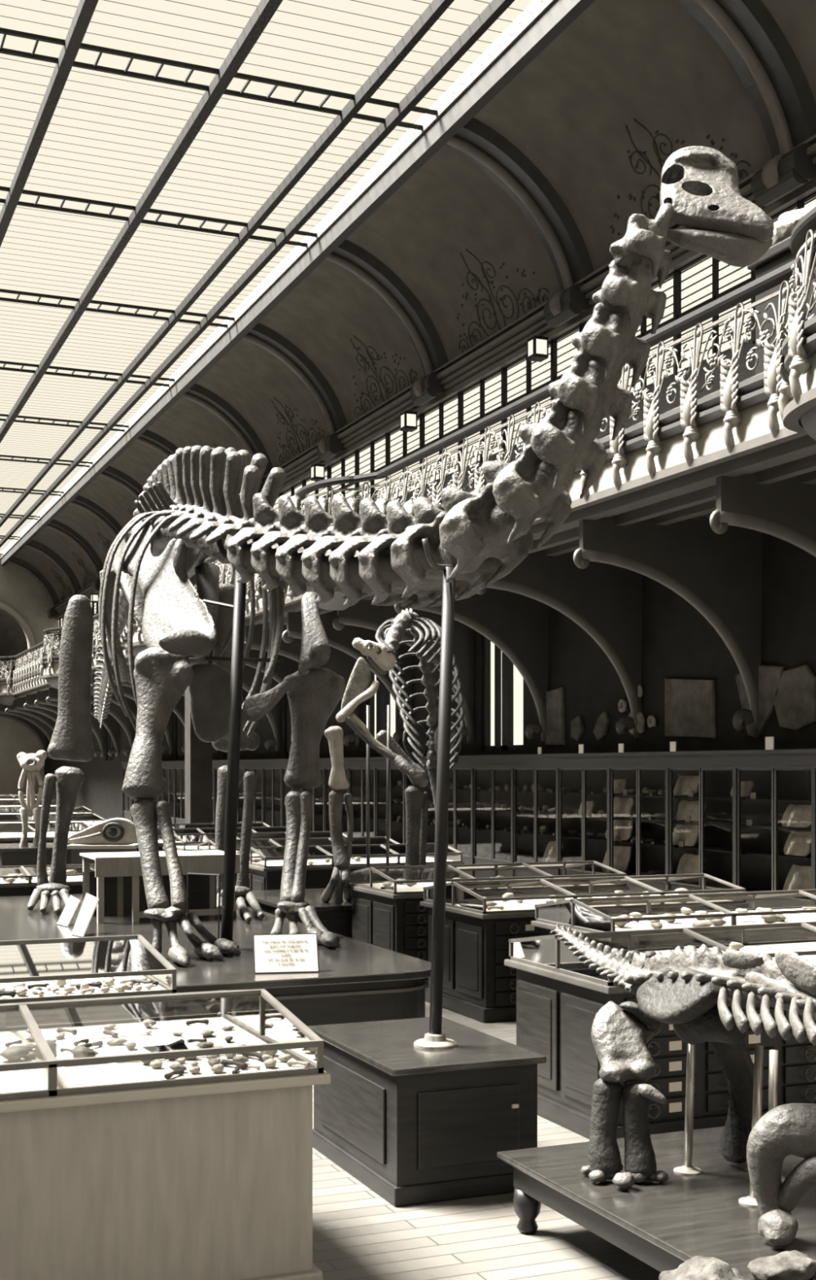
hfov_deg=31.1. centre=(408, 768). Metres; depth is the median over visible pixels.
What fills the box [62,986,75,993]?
fragment
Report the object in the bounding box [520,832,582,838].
shelf
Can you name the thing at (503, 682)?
window
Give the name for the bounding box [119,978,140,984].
bone
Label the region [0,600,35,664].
trim
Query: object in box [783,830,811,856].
slab
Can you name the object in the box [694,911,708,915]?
fragment
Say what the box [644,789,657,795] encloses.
stone
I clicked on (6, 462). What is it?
bars
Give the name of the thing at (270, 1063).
fragment
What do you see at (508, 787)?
stone
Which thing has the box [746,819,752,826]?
label card
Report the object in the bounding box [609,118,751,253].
trim
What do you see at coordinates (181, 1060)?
fragment
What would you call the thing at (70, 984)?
bone
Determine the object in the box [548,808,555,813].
stone
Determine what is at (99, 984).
bone
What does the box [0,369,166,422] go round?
bars
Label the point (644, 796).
shelf
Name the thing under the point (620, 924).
fragment
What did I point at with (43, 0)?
bars
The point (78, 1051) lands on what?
fragment
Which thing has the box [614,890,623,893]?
fragment
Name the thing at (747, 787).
slab
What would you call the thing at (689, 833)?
slab
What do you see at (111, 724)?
beam
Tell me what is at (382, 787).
shelf
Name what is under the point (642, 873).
stone
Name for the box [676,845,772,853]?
shelf
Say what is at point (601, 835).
stone
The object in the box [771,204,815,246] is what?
specimen
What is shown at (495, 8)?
beam
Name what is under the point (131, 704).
beam
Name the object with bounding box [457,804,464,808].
stone
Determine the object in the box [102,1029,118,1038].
bone
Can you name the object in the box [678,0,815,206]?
arch
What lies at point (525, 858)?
stone
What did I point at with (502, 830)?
shelf
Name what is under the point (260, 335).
rib
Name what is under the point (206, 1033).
fragment
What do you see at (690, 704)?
slab
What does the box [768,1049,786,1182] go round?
support post
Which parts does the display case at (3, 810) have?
glass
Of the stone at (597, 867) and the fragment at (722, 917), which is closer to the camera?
the fragment at (722, 917)
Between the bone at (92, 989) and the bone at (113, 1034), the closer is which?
the bone at (113, 1034)
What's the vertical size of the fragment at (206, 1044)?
0.023 m
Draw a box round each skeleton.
[17,750,47,846]
[26,146,773,966]
[320,608,465,905]
[550,924,815,1247]
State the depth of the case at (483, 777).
23.32 m
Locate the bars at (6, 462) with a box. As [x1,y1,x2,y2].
[0,462,82,489]
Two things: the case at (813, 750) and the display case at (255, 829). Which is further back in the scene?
the display case at (255, 829)
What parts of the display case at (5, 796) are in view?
glass, glass frame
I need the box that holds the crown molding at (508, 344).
[51,133,815,619]
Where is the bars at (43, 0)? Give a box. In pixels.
[0,0,543,101]
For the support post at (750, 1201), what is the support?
on the display platform at (664, 1225)
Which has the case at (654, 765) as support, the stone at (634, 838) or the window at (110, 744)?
the stone at (634, 838)
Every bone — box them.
[0,990,11,992]
[0,991,16,997]
[4,1040,22,1047]
[26,982,49,989]
[31,988,44,996]
[46,985,51,991]
[55,991,68,995]
[56,1027,77,1034]
[59,1048,72,1053]
[69,983,76,986]
[73,1038,88,1045]
[75,982,102,989]
[80,987,95,994]
[80,1040,103,1047]
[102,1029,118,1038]
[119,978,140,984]
[130,978,153,984]
[148,981,159,985]
[164,1068,184,1079]
[169,1039,185,1048]
[186,1019,208,1026]
[186,1038,207,1042]
[221,1058,247,1069]
[231,1066,240,1074]
[241,1052,265,1061]
[245,1065,260,1069]
[286,1060,310,1067]
[380,886,394,889]
[487,906,503,910]
[802,906,815,910]
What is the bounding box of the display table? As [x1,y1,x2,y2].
[80,849,239,923]
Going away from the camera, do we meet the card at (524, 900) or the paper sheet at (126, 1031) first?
the paper sheet at (126, 1031)
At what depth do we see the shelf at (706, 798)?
17.28 m
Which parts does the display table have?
leg, leg, leg, leg, panel, foot rail, leg, leg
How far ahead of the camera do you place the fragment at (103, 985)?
6.75 m
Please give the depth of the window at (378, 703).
28.04 m
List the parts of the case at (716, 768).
post, door, cornice, door, post, panel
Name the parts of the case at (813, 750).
cornice, post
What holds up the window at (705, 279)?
in the wall at (744, 373)
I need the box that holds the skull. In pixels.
[67,817,137,844]
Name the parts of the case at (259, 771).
door, cornice, panel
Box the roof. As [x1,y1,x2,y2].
[2,0,539,552]
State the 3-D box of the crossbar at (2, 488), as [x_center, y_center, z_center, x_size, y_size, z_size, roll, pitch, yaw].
[-18.153,-9.215,46.498,14.300,0.050,0.576,0,0,-23]
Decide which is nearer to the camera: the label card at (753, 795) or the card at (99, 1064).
the card at (99, 1064)
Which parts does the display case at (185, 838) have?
glass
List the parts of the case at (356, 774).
post, door, cornice, panel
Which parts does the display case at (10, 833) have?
glass, glass frame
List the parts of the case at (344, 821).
door, door, cornice, post, panel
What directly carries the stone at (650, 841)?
on the case at (654, 765)
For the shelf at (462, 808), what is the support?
attached to the case at (483, 777)
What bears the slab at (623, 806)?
on the case at (597, 762)
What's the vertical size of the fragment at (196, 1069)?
0.026 m
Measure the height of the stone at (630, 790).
0.095 m
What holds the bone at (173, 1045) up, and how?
on the paper sheet at (121, 1050)
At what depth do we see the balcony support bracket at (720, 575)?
16.52 m
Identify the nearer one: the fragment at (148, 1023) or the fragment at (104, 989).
the fragment at (148, 1023)
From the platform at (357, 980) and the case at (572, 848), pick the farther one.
the case at (572, 848)
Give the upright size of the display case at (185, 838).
0.960 m
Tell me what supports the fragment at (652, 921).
on the display case at (576, 914)
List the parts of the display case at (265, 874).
panel, panel, glass frame, glass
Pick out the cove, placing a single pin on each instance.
(653, 63)
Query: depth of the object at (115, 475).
44.53 m
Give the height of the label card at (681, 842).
0.070 m
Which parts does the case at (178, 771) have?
panel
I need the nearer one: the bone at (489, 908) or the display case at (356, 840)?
the bone at (489, 908)
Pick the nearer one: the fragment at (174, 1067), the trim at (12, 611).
the fragment at (174, 1067)
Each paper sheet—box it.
[0,982,15,988]
[75,1026,146,1039]
[110,1043,188,1063]
[142,1040,242,1061]
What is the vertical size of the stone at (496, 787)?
0.070 m
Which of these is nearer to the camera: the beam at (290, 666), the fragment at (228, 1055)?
the fragment at (228, 1055)
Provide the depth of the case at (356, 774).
28.66 m
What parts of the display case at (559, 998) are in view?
panel, glass, panel, drawer, ring pull, ring pull, ring pull, ring pull, ring pull, drawer, drawer, glass frame, drawer, drawer, drawer, drawer, drawer, drawer, drawer, drawer, drawer, drawer, drawer, drawer, drawer, drawer, ring pull, ring pull, ring pull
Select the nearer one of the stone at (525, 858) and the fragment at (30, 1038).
the fragment at (30, 1038)
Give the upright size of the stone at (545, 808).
0.112 m
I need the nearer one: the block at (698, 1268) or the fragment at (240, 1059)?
the block at (698, 1268)
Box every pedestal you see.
[244,888,351,937]
[307,1017,546,1207]
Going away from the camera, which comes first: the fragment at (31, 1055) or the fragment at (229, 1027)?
the fragment at (31, 1055)
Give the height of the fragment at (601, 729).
0.410 m
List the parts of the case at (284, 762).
post, cornice, door, panel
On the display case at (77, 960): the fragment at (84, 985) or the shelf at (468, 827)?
the fragment at (84, 985)
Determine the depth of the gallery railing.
14.09 m
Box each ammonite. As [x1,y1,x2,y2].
[617,698,627,712]
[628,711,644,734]
[638,684,643,697]
[647,715,656,728]
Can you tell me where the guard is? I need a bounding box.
[186,872,221,938]
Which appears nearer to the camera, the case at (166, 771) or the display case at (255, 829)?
the display case at (255, 829)
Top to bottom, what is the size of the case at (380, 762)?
2.000 m
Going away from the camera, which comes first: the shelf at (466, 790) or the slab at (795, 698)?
the slab at (795, 698)
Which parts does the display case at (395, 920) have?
panel, panel, drawer, drawer, drawer, drawer, drawer, ring pull, ring pull, ring pull, ring pull, ring pull, glass, glass frame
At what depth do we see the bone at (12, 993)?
6.53 m
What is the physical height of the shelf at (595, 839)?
0.020 m
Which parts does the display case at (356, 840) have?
glass frame, glass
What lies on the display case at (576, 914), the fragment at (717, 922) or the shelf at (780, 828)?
the fragment at (717, 922)
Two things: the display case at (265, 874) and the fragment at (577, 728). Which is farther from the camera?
the fragment at (577, 728)
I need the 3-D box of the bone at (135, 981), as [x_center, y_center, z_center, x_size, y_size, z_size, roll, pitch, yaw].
[-1.254,1.008,6.907,0.122,0.027,0.036,0,0,25]
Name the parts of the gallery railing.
scroll panel, scroll panel, scroll panel, scroll panel, scroll panel, scroll panel, scroll panel, scroll panel, scroll panel, rail, scroll panel, scroll panel, scroll panel, scroll panel, scroll panel, scroll panel, scroll panel, scroll panel, scroll panel, scroll panel, scroll panel, scroll panel, scroll panel, scroll panel, scroll panel, scroll panel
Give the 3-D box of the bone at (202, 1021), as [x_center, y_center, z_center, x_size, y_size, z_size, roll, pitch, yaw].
[-0.839,1.012,5.838,0.094,0.021,0.027,0,0,-23]
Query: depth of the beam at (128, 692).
42.76 m
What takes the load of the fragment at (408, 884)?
on the display case at (395, 920)
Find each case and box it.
[0,794,42,805]
[0,799,56,813]
[0,805,92,814]
[0,813,105,826]
[0,822,90,869]
[0,863,95,896]
[0,934,181,1026]
[0,989,330,1279]
[121,761,131,821]
[131,798,157,822]
[137,822,270,851]
[153,768,168,803]
[156,762,180,823]
[157,826,286,851]
[161,760,184,823]
[162,831,346,851]
[173,760,184,823]
[197,836,404,902]
[212,760,249,822]
[212,761,217,822]
[212,768,217,822]
[236,843,464,890]
[237,760,266,823]
[243,759,284,826]
[261,759,301,826]
[280,759,323,831]
[301,758,347,835]
[322,757,373,836]
[346,757,401,844]
[347,860,629,981]
[373,756,431,844]
[404,755,465,857]
[420,873,749,1022]
[447,755,502,878]
[470,754,544,878]
[504,921,815,1138]
[510,753,591,876]
[531,888,815,950]
[555,752,644,877]
[606,751,699,891]
[664,750,772,893]
[732,748,813,908]
[811,748,815,906]
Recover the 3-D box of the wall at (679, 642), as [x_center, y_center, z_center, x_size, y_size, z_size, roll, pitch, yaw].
[-2.427,-0.520,32.600,0.250,4.640,70.000,0,0,-23]
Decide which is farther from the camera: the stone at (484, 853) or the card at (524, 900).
the stone at (484, 853)
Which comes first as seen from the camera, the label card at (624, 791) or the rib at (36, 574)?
the label card at (624, 791)
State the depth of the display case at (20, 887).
15.15 m
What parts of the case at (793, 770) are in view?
post, door, cornice, door, panel, post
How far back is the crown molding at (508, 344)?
24.50 m
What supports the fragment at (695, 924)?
on the display case at (576, 914)
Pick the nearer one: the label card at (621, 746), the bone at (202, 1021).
the bone at (202, 1021)
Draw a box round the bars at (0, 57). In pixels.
[0,57,413,227]
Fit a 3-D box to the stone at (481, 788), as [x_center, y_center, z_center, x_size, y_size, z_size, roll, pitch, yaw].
[1.139,0.311,22.977,0.116,0.057,0.176,0,0,7]
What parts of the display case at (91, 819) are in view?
glass, glass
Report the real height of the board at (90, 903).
0.304 m
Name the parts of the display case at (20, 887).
glass, glass frame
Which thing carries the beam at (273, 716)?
attached to the wall at (679, 642)
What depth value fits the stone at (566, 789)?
20.33 m
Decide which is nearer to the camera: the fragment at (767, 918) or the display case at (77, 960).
the display case at (77, 960)
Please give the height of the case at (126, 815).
2.000 m
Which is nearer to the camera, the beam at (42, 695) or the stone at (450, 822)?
the stone at (450, 822)
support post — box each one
[673,1043,702,1175]
[738,1044,764,1207]
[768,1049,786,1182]
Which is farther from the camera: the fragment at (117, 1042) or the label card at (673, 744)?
the label card at (673, 744)
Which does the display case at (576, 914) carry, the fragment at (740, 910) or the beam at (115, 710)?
the fragment at (740, 910)
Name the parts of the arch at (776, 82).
rib moulding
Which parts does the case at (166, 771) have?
panel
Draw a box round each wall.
[0,551,57,799]
[44,532,815,819]
[58,341,755,651]
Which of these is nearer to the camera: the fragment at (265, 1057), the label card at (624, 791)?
the fragment at (265, 1057)
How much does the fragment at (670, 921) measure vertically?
0.062 m
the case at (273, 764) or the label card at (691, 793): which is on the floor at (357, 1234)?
the case at (273, 764)
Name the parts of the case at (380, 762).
post, door, cornice, door, post, panel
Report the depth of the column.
29.30 m
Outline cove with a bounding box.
[14,0,815,602]
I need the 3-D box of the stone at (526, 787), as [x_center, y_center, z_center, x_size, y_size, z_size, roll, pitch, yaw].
[1.755,0.290,21.675,0.102,0.099,0.106,0,0,-21]
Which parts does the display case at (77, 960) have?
glass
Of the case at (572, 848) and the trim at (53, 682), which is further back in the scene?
the trim at (53, 682)
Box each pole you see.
[216,538,246,948]
[413,537,456,1049]
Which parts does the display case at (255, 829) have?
glass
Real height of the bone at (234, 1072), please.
0.017 m
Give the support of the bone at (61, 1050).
on the display case at (110, 1171)
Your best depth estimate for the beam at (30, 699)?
53.85 m
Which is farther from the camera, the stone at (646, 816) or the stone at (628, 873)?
the stone at (628, 873)
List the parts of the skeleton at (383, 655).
shoulder blade, arm, support rod, support rod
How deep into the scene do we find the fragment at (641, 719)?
19.09 m
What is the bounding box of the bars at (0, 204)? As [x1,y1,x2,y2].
[0,204,300,313]
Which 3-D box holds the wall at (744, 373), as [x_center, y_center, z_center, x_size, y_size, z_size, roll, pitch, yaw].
[-1.942,-5.025,32.803,0.200,3.850,70.000,0,0,-23]
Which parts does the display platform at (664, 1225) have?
leg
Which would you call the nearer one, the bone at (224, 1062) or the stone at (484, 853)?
the bone at (224, 1062)
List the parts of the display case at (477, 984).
panel, glass, panel, drawer, drawer, drawer, drawer, ring pull, ring pull, ring pull, ring pull, drawer, drawer, glass, glass frame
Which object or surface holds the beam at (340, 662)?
attached to the wall at (679, 642)
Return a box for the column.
[184,648,213,823]
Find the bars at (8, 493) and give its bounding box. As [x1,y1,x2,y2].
[0,493,57,514]
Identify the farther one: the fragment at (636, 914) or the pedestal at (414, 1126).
the fragment at (636, 914)
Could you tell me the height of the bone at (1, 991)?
0.024 m
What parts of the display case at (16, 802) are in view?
glass, glass frame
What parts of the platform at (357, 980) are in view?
moulding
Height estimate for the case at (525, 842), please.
2.000 m
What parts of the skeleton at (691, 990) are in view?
spine plate, spine plate, hip plate, arm, hind leg, plate, plate, fore leg, plate, fore leg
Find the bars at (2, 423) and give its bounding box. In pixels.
[0,422,115,459]
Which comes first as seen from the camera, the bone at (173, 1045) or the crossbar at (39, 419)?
the bone at (173, 1045)
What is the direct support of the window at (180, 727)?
in the wall at (679, 642)
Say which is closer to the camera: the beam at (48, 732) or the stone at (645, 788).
the stone at (645, 788)
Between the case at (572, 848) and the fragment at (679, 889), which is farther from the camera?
the case at (572, 848)
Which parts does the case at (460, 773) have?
post, door, cornice, panel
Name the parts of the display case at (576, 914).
glass, drawer, glass frame, glass, drawer, drawer, drawer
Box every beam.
[0,0,98,247]
[0,0,283,443]
[0,0,454,527]
[0,0,515,547]
[0,703,53,758]
[0,714,47,759]
[4,699,56,731]
[13,697,57,722]
[23,693,57,714]
[34,689,104,757]
[45,687,119,756]
[90,695,135,755]
[91,673,173,755]
[91,680,137,719]
[113,670,184,752]
[127,662,220,753]
[212,637,299,683]
[212,662,281,751]
[242,688,248,751]
[244,623,362,747]
[282,610,413,745]
[332,599,475,743]
[394,587,549,741]
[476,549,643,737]
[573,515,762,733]
[710,471,815,556]
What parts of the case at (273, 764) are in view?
post, door, cornice, door, panel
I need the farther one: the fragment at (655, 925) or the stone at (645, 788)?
the stone at (645, 788)
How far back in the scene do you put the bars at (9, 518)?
56.05 m
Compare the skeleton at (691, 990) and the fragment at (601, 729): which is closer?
the skeleton at (691, 990)
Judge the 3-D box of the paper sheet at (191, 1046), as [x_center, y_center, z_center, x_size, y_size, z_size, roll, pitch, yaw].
[-0.776,1.020,5.307,0.300,0.004,0.280,0,0,-28]
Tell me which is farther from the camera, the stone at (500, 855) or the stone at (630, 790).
the stone at (500, 855)
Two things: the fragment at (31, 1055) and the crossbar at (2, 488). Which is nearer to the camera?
the fragment at (31, 1055)
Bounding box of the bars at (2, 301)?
[0,301,222,375]
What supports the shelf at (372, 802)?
attached to the case at (353, 763)
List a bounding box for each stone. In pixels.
[392,797,403,804]
[397,780,403,786]
[397,815,403,821]
[448,802,453,807]
[448,820,453,826]
[451,783,461,788]
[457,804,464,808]
[457,818,462,826]
[462,847,471,854]
[475,801,481,808]
[475,822,482,827]
[476,786,484,790]
[477,847,486,855]
[480,850,489,857]
[484,805,491,809]
[486,853,497,857]
[495,786,502,790]
[495,802,501,809]
[495,853,506,858]
[501,804,507,810]
[504,784,511,791]
[518,804,526,811]
[518,854,533,862]
[523,784,530,791]
[523,826,529,831]
[524,806,533,812]
[537,786,547,791]
[539,825,548,833]
[542,804,550,813]
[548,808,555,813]
[562,786,576,792]
[568,829,580,835]
[581,831,597,837]
[589,809,598,815]
[591,864,602,870]
[596,832,605,838]
[598,809,604,815]
[625,870,632,875]
[627,787,636,794]
[628,812,636,817]
[631,836,644,841]
[635,813,648,818]
[641,786,649,795]
[641,871,649,875]
[642,813,652,819]
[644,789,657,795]
[644,839,655,843]
[648,870,661,875]
[653,813,665,819]
[657,789,664,795]
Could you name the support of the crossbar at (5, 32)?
attached to the beam
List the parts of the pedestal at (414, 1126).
panel, panel, key plate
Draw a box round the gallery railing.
[0,206,815,693]
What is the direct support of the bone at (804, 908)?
on the display case at (576, 914)
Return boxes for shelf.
[256,782,278,784]
[256,808,284,811]
[311,813,342,817]
[342,815,371,818]
[343,800,371,803]
[355,786,384,788]
[355,801,395,804]
[355,817,397,821]
[382,786,403,789]
[382,803,403,806]
[382,820,428,823]
[422,787,463,790]
[427,822,453,826]
[448,789,488,791]
[448,807,501,810]
[448,825,496,830]
[480,790,539,792]
[480,809,542,813]
[480,828,541,834]
[520,791,570,794]
[520,812,577,816]
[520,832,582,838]
[566,792,622,795]
[566,814,636,819]
[566,836,631,842]
[617,794,699,798]
[617,817,691,822]
[617,840,697,848]
[676,796,750,800]
[676,821,769,827]
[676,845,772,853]
[745,798,811,802]
[745,825,811,831]
[745,852,811,860]
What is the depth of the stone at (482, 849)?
23.13 m
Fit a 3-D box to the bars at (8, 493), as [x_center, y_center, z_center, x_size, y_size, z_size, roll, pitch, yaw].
[-19.146,-9.255,48.863,14.300,0.004,4.044,0,0,-23]
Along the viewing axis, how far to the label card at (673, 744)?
17.46 m
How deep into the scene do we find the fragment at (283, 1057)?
5.09 m
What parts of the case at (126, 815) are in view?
post, cornice, door, door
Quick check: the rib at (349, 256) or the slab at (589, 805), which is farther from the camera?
the rib at (349, 256)
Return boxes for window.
[57,191,815,649]
[106,729,114,760]
[177,715,184,758]
[286,693,292,755]
[368,670,395,753]
[483,635,523,751]
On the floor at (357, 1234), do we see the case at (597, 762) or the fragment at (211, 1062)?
the case at (597, 762)
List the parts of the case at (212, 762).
post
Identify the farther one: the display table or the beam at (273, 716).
the beam at (273, 716)
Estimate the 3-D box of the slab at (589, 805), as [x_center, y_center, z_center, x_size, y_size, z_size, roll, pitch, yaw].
[2.408,0.535,19.781,0.097,0.197,0.344,0,0,-23]
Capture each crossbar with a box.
[0,26,437,129]
[0,186,317,246]
[0,288,234,327]
[0,360,174,386]
[0,413,128,431]
[0,454,93,466]
[0,487,63,496]
[0,513,39,519]
[0,535,20,539]
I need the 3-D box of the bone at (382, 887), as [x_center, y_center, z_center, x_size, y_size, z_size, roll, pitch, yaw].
[-0.173,1.008,12.316,0.116,0.028,0.037,0,0,-2]
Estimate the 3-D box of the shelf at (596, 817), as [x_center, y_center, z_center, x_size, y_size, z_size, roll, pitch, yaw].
[2.613,0.650,19.619,0.400,0.020,1.330,0,0,-23]
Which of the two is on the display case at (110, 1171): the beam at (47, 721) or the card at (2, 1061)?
the card at (2, 1061)
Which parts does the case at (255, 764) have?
door, cornice, door, panel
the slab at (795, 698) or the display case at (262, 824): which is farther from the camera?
the display case at (262, 824)
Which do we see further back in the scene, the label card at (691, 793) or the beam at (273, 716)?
the beam at (273, 716)
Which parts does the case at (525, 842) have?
post, door, cornice, door, post, panel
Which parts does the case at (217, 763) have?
post, door, cornice, panel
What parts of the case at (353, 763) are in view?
post, door, cornice, door, post, panel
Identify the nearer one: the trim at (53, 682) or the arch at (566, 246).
the arch at (566, 246)
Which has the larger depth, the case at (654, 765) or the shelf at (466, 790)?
the shelf at (466, 790)
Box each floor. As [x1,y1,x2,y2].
[105,818,661,1279]
[693,512,712,519]
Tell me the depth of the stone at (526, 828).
21.71 m
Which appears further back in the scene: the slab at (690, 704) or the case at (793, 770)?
the slab at (690, 704)
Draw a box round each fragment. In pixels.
[0,1045,29,1062]
[4,877,16,883]
[7,873,17,878]
[11,982,26,988]
[13,985,26,991]
[13,1043,35,1051]
[15,987,27,996]
[17,873,26,879]
[22,1051,35,1059]
[26,1036,34,1041]
[31,986,42,991]
[34,1040,57,1059]
[51,986,59,992]
[54,1033,65,1039]
[56,979,66,987]
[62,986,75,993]
[66,869,76,874]
[71,1045,98,1058]
[80,982,89,990]
[91,980,102,983]
[99,986,110,993]
[100,984,109,988]
[103,1023,115,1030]
[104,977,114,986]
[106,1037,128,1045]
[112,983,128,991]
[125,1042,136,1050]
[126,981,133,986]
[127,984,133,989]
[133,985,142,991]
[140,1059,151,1064]
[142,1018,156,1027]
[143,983,154,989]
[145,1030,151,1035]
[149,1060,162,1069]
[168,1063,186,1071]
[172,1031,182,1035]
[177,1057,186,1064]
[184,1056,196,1059]
[189,1066,199,1074]
[191,1060,198,1066]
[195,1041,213,1048]
[200,1028,214,1036]
[206,1054,218,1059]
[208,1057,220,1066]
[210,1063,223,1073]
[221,1025,235,1031]
[224,1035,233,1042]
[225,1053,236,1058]
[231,1055,248,1062]
[252,857,262,862]
[262,1050,278,1056]
[262,1054,274,1062]
[263,1057,276,1067]
[276,1053,292,1062]
[307,860,314,864]
[354,857,360,861]
[382,881,393,886]
[395,878,406,884]
[405,880,417,886]
[486,901,497,907]
[502,893,514,897]
[554,898,565,901]
[570,715,584,741]
[593,711,610,741]
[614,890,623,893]
[614,916,630,927]
[618,914,631,918]
[629,911,642,917]
[648,920,660,923]
[650,922,662,928]
[662,913,678,923]
[674,888,688,894]
[681,906,693,914]
[684,945,695,949]
[692,921,711,927]
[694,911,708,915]
[705,913,726,920]
[711,919,726,926]
[728,942,744,950]
[735,908,748,912]
[755,907,773,911]
[760,914,782,923]
[777,914,786,921]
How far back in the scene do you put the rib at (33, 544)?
58.96 m
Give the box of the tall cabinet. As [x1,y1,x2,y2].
[747,230,815,374]
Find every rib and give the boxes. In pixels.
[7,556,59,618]
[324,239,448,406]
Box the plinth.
[0,842,71,875]
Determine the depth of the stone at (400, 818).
26.07 m
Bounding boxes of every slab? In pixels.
[542,840,563,862]
[545,687,565,745]
[578,800,595,815]
[602,845,632,873]
[604,819,633,840]
[613,778,627,794]
[613,796,635,817]
[665,678,716,737]
[672,823,699,846]
[673,775,699,795]
[675,853,705,883]
[676,800,706,822]
[730,780,754,797]
[735,664,784,737]
[773,664,815,729]
[781,804,811,828]
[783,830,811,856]
[783,863,811,898]
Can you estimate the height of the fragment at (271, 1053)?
0.032 m
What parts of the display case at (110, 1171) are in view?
glass frame, glass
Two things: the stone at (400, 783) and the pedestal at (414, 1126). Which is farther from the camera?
the stone at (400, 783)
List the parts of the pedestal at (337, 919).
panel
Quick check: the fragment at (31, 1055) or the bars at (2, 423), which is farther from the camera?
the bars at (2, 423)
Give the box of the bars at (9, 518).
[0,518,35,535]
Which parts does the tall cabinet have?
cornice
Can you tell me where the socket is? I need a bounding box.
[618,1001,662,1028]
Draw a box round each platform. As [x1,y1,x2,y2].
[0,893,431,1026]
[497,1123,815,1279]
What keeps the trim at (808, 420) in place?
attached to the floor
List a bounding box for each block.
[658,1255,750,1279]
[747,1250,815,1279]
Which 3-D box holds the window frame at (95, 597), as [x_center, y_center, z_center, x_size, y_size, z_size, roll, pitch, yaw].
[-11.898,-6.460,55.696,0.245,0.320,0.256,0,0,-23]
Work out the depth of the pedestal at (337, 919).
13.11 m
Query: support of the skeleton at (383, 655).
on the pedestal at (337, 919)
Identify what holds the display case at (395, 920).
on the floor at (357, 1234)
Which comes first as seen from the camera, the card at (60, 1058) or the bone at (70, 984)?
the card at (60, 1058)
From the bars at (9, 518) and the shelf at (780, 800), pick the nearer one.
the shelf at (780, 800)
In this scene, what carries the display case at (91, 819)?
on the floor at (357, 1234)
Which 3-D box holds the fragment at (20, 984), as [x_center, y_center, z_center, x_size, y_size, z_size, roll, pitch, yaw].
[-1.794,1.002,6.755,0.067,0.040,0.058,0,0,-4]
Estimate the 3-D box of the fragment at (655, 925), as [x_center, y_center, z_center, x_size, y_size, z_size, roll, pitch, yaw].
[1.563,0.994,9.209,0.071,0.055,0.114,0,0,2]
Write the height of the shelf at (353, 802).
0.020 m
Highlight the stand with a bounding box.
[66,843,138,873]
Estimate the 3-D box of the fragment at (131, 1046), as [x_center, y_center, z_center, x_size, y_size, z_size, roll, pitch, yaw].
[-1.003,1.008,5.312,0.037,0.029,0.060,0,0,-8]
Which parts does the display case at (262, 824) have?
glass, glass frame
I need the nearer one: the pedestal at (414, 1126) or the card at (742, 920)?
the pedestal at (414, 1126)
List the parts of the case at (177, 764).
post, door, cornice, door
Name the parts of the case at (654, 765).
post, door, cornice, door, post, panel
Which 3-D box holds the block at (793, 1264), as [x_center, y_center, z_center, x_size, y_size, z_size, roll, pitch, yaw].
[1.115,1.473,4.322,0.230,0.080,0.148,0,0,-23]
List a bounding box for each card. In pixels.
[0,1057,37,1063]
[22,1057,66,1062]
[66,1063,105,1066]
[523,900,537,902]
[537,746,542,754]
[578,744,584,753]
[615,835,619,841]
[618,743,624,752]
[622,789,627,795]
[670,741,676,751]
[679,840,684,847]
[684,816,690,822]
[688,791,693,796]
[737,919,755,922]
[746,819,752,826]
[750,792,756,799]
[765,737,774,749]
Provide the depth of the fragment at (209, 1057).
5.11 m
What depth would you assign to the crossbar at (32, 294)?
29.30 m
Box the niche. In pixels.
[0,608,27,677]
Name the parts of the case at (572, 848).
post, door, cornice, door, post, panel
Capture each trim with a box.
[0,0,595,565]
[0,315,815,684]
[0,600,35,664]
[0,694,14,706]
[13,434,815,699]
[45,676,58,688]
[50,568,72,600]
[72,552,97,586]
[97,532,112,557]
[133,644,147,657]
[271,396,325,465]
[302,586,349,610]
[349,335,417,417]
[457,248,549,352]
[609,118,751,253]
[800,405,815,440]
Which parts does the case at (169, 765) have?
door, cornice, door, panel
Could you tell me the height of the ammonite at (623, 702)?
0.188 m
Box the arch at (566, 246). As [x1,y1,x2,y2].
[443,117,594,328]
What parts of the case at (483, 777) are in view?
door, cornice, door, post, panel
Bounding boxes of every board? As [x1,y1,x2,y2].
[57,895,80,926]
[71,893,99,937]
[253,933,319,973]
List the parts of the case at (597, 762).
post, door, cornice, door, post, panel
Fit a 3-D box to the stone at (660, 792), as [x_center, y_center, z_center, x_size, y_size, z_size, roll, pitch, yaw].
[3.146,0.300,18.238,0.082,0.079,0.085,0,0,40]

